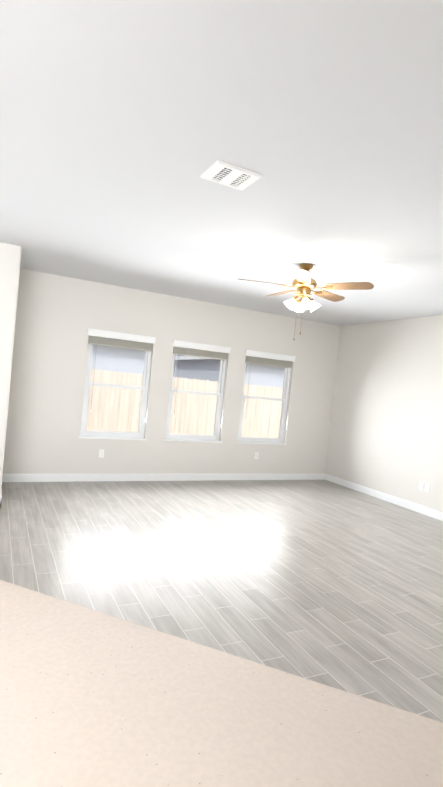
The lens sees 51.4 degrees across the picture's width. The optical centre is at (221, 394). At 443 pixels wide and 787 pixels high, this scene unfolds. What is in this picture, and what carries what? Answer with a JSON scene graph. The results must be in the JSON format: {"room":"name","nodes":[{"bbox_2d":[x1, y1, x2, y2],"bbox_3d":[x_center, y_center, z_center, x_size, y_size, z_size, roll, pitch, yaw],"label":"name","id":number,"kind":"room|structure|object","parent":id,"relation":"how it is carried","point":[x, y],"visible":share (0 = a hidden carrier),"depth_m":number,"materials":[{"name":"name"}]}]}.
{"room":"kitchen","nodes":[
{"label":"kitchen","id":0,"kind":"room"},
{"bbox_2d":[0,242,21,497],"bbox_3d":[-4.445,-0.289,3.790,4.872,3.090,0.150,5,1,-26],"label":"wall","id":1,"kind":"structure","parent":0,"point":[8,261],"depth_m":4.76,"materials":[{"name":"white paint"}]},
{"bbox_2d":[0,474,442,520],"bbox_3d":[-0.872,1.323,2.421,10.000,0.105,8.000,5,1,-26],"label":"baseboard","id":2,"kind":"structure","parent":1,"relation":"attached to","point":[435,514],"depth_m":6.79,"materials":[{"name":"white wood"}]},
{"bbox_2d":[3,269,339,473],"bbox_3d":[-0.344,0.029,7.132,5.400,3.090,0.150,5,1,-26],"label":"wall","id":3,"kind":"structure","parent":0,"point":[57,316],"depth_m":6.71,"materials":[{"name":"white paint"}]},
{"bbox_2d":[99,449,103,457],"bbox_3d":[-1.681,0.826,6.445,0.070,0.114,0.010,5,1,-26],"label":"electrical outlet","id":4,"kind":"object","parent":3,"relation":"attached to","point":[101,453],"visible":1,"depth_m":6.44,"materials":[{"name":"white plastic"}]},
{"bbox_2d":[78,436,145,439],"bbox_3d":[-1.540,0.620,6.531,0.960,0.022,0.073,5,1,-26],"label":"window sill","id":5,"kind":"structure","parent":3,"relation":"attached to","point":[93,437],"depth_m":6.50,"materials":[{"name":"white wood"}]},
{"bbox_2d":[80,341,151,437],"bbox_3d":[-1.503,-0.124,6.583,0.920,1.500,0.075,5,1,-26],"label":"window","id":6,"kind":"structure","parent":3,"relation":"in","point":[142,407],"depth_m":6.59,"materials":[{"name":"white plastic"}]},
{"bbox_2d":[88,328,155,411],"bbox_3d":[-1.448,-0.296,6.501,0.956,1.145,0.092,5,1,-26],"label":"window blind","id":7,"kind":"object","parent":6,"relation":"attached to","point":[118,339],"visible":0.94,"depth_m":6.46,"materials":[{"name":"white plastic"}]},
{"bbox_2d":[164,439,221,442],"bbox_3d":[-0.440,0.712,7.073,0.960,0.022,0.073,5,1,-26],"label":"window sill","id":8,"kind":"structure","parent":3,"relation":"attached to","point":[180,440],"depth_m":7.03,"materials":[{"name":"white wood"}]},
{"bbox_2d":[165,354,225,440],"bbox_3d":[-0.403,-0.032,7.125,0.920,1.500,0.075,5,1,-26],"label":"window","id":9,"kind":"structure","parent":3,"relation":"in","point":[219,395],"depth_m":7.16,"materials":[{"name":"white plastic"}]},
{"bbox_2d":[172,340,230,412],"bbox_3d":[-0.348,-0.203,7.043,0.956,1.145,0.092,5,1,-26],"label":"window blind","id":10,"kind":"object","parent":9,"relation":"attached to","point":[185,348],"visible":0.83,"depth_m":7.00,"materials":[{"name":"white plastic"}]},
{"bbox_2d":[237,441,286,444],"bbox_3d":[0.661,0.804,7.614,0.960,0.022,0.073,5,1,-26],"label":"window sill","id":11,"kind":"structure","parent":3,"relation":"attached to","point":[261,443],"depth_m":7.59,"materials":[{"name":"white wood"}]},
{"bbox_2d":[238,363,290,442],"bbox_3d":[0.698,0.060,7.667,0.920,1.500,0.075,5,1,-26],"label":"window","id":12,"kind":"structure","parent":3,"relation":"in","point":[284,400],"depth_m":7.72,"materials":[{"name":"white plastic"}]},
{"bbox_2d":[244,350,295,420],"bbox_3d":[0.752,-0.111,7.584,0.956,1.145,0.092,5,1,-26],"label":"window blind","id":13,"kind":"object","parent":12,"relation":"attached to","point":[268,359],"visible":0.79,"depth_m":7.54,"materials":[{"name":"white plastic"}]},
{"bbox_2d":[0,480,442,722],"bbox_3d":[-0.883,1.435,2.423,10.300,0.120,8.300,5,1,-26],"label":"floor","id":14,"kind":"structure","parent":0,"point":[332,584],"depth_m":3.78,"materials":[{"name":"wood"}]},
{"bbox_2d":[0,580,442,786],"bbox_3d":[-0.933,0.945,0.759,2.811,0.914,1.647,5,1,-26],"label":"kitchen island","id":15,"kind":"object","parent":14,"relation":"on","point":[89,697],"visible":1,"depth_m":0.81,"materials":[{"name":"stone"}]},
{"bbox_2d":[0,0,442,325],"bbox_3d":[-0.615,-1.412,2.365,10.300,0.120,8.300,5,1,-26],"label":"ceiling","id":16,"kind":"structure","parent":0,"point":[125,125],"depth_m":2.41,"materials":[{"name":"white paint"}]},
{"bbox_2d":[200,160,263,189],"bbox_3d":[0.057,-1.290,2.728,0.300,0.024,0.255,5,1,-26],"label":"ceiling vent","id":17,"kind":"object","parent":16,"relation":"in","point":[228,174],"visible":1,"depth_m":2.70,"materials":[{"name":"white metal"}]},
{"bbox_2d":[240,263,373,339],"bbox_3d":[0.770,-0.891,4.539,1.264,0.745,1.214,5,1,-26],"label":"fan","id":18,"kind":"object","parent":16,"relation":"hanging from","point":[304,283],"visible":1,"depth_m":4.42,"materials":[{"name":"brown wood"}]},
{"bbox_2d":[326,315,442,512],"bbox_3d":[2.948,0.354,6.350,0.150,3.090,4.170,5,1,-26],"label":"wall","id":19,"kind":"structure","parent":0,"point":[386,431],"depth_m":6.96,"materials":[{"name":"white paint"}]},
{"bbox_2d":[419,481,423,489],"bbox_3d":[2.767,1.264,6.380,0.010,0.114,0.070,5,1,-26],"label":"electrical outlet","id":20,"kind":"object","parent":19,"relation":"attached to","point":[421,484],"visible":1,"depth_m":6.37,"materials":[{"name":"white plastic"}]},
{"bbox_2d":[425,483,429,491],"bbox_3d":[2.808,1.269,6.289,0.016,0.114,0.070,5,1,-26],"label":"electrical outlet","id":21,"kind":"object","parent":19,"relation":"attached to","point":[427,486],"visible":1,"depth_m":6.29,"materials":[{"name":"white plastic"}]},
{"label":"outside","id":22,"kind":"structure","parent":0,"visible":0},
{"bbox_3d":[-9.342,0.440,29.993,105.000,0.400,82.000,5,1,-26],"label":"ground","id":23,"kind":"structure","parent":22,"visible":0},
{"bbox_2d":[87,344,144,418],"bbox_3d":[-13.476,-2.879,17.840,21.320,5.927,11.910,5,1,-26],"label":"house","id":24,"kind":"structure","parent":23,"relation":"on","point":[122,360],"depth_m":16.56,"materials":[{"name":"grey"}]},
{"bbox_2d":[86,369,282,437],"bbox_3d":[2.381,0.783,11.899,48.090,1.845,7.484,5,1,-26],"label":"fence","id":25,"kind":"object","parent":23,"relation":"on","point":[254,431],"depth_m":14.14,"materials":[{"name":"brown wood"}]},
{"bbox_2d":[173,354,284,387],"bbox_3d":[7.012,-1.159,27.926,20.720,5.927,11.910,5,1,-26],"label":"house","id":26,"kind":"structure","parent":23,"relation":"on","point":[189,369],"depth_m":20.24,"materials":[{"name":"grey"}]}
]}

